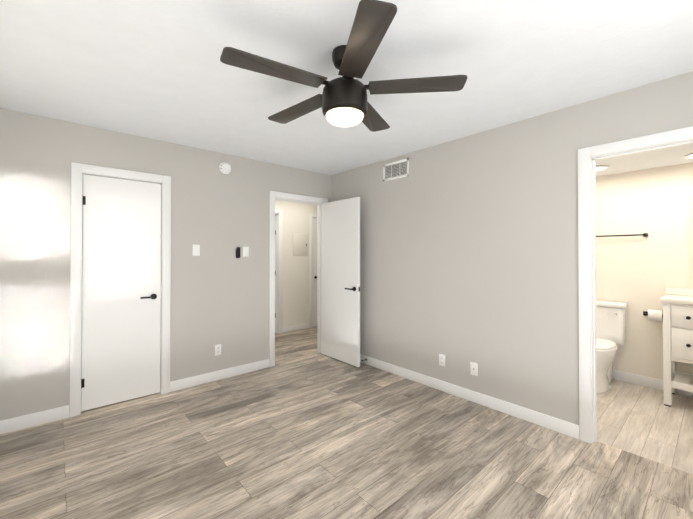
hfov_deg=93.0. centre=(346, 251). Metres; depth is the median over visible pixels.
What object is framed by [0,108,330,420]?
wall
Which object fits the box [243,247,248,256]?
light switch
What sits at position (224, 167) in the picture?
smoke detector
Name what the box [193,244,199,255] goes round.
light switch
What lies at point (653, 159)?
ceiling
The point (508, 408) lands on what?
baseboard
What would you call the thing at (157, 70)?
ceiling
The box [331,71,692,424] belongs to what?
wall
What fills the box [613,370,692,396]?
baseboard
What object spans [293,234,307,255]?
electrical panel
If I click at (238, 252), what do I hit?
remote
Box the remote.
[236,247,239,257]
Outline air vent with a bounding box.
[383,158,408,181]
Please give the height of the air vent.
0.200 m
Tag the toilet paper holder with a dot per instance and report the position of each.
(656, 315)
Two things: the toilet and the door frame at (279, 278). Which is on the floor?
the toilet
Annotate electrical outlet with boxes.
[215,344,220,355]
[439,354,444,366]
[470,362,477,375]
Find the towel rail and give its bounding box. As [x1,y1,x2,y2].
[596,233,647,236]
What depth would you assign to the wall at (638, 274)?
3.36 m
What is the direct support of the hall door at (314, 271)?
in the wall at (296, 281)
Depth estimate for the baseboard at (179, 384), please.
3.50 m
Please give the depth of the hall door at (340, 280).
4.12 m
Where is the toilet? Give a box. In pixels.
[596,300,627,392]
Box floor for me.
[0,326,692,518]
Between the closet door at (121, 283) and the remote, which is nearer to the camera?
the closet door at (121, 283)
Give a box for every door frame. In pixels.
[269,191,327,366]
[275,209,282,333]
[310,213,316,327]
[578,126,692,443]
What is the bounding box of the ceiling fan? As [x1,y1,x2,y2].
[220,0,466,131]
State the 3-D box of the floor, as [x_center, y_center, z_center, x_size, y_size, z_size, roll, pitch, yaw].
[0.106,1.392,2.827,5.340,0.060,7.240,0,-1,-41]
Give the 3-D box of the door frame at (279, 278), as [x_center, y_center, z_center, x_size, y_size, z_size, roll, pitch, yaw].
[-1.478,0.332,5.375,0.910,2.105,0.137,0,-1,-41]
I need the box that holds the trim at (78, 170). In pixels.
[69,162,170,416]
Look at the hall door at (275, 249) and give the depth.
5.64 m
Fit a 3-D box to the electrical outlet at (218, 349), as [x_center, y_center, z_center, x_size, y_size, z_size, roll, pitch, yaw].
[-1.373,1.048,3.520,0.070,0.115,0.008,0,-1,-41]
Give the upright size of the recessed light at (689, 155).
0.019 m
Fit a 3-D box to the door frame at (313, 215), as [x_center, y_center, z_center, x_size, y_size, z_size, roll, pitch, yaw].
[-0.368,0.341,6.354,0.910,2.105,0.137,0,-1,-41]
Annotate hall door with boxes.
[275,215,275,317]
[313,218,316,326]
[321,197,359,366]
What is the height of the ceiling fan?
0.388 m
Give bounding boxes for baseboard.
[0,405,68,433]
[170,359,268,391]
[282,323,309,332]
[360,354,578,438]
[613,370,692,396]
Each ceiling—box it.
[0,0,692,174]
[595,144,692,176]
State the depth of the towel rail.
3.41 m
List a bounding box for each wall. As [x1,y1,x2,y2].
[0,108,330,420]
[275,200,316,326]
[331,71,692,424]
[595,163,692,384]
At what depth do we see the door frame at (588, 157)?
2.35 m
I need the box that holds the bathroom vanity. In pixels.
[660,287,692,406]
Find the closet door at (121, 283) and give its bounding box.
[81,174,160,410]
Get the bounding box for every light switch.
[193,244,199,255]
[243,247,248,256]
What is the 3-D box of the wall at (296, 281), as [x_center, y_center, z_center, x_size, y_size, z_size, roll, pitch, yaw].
[-1.078,0.168,5.740,3.220,2.440,0.120,0,-1,-41]
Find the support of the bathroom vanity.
on the floor
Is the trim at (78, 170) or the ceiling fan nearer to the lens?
the ceiling fan
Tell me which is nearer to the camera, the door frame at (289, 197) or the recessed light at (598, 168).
the recessed light at (598, 168)
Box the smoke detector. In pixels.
[219,162,230,173]
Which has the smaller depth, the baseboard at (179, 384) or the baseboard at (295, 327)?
the baseboard at (179, 384)
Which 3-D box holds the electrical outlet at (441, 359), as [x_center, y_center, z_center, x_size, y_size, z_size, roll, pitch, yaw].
[0.941,1.066,3.237,0.008,0.115,0.070,0,-1,-41]
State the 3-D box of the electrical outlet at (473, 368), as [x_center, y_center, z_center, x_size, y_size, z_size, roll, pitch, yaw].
[1.157,1.064,2.988,0.014,0.115,0.070,0,-1,-41]
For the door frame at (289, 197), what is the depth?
3.96 m
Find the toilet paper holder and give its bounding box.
[643,309,662,320]
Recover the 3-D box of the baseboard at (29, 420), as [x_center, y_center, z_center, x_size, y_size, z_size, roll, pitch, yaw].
[-2.528,1.309,2.497,0.650,0.100,0.013,0,-1,-41]
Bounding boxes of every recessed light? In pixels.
[595,166,608,170]
[684,153,692,157]

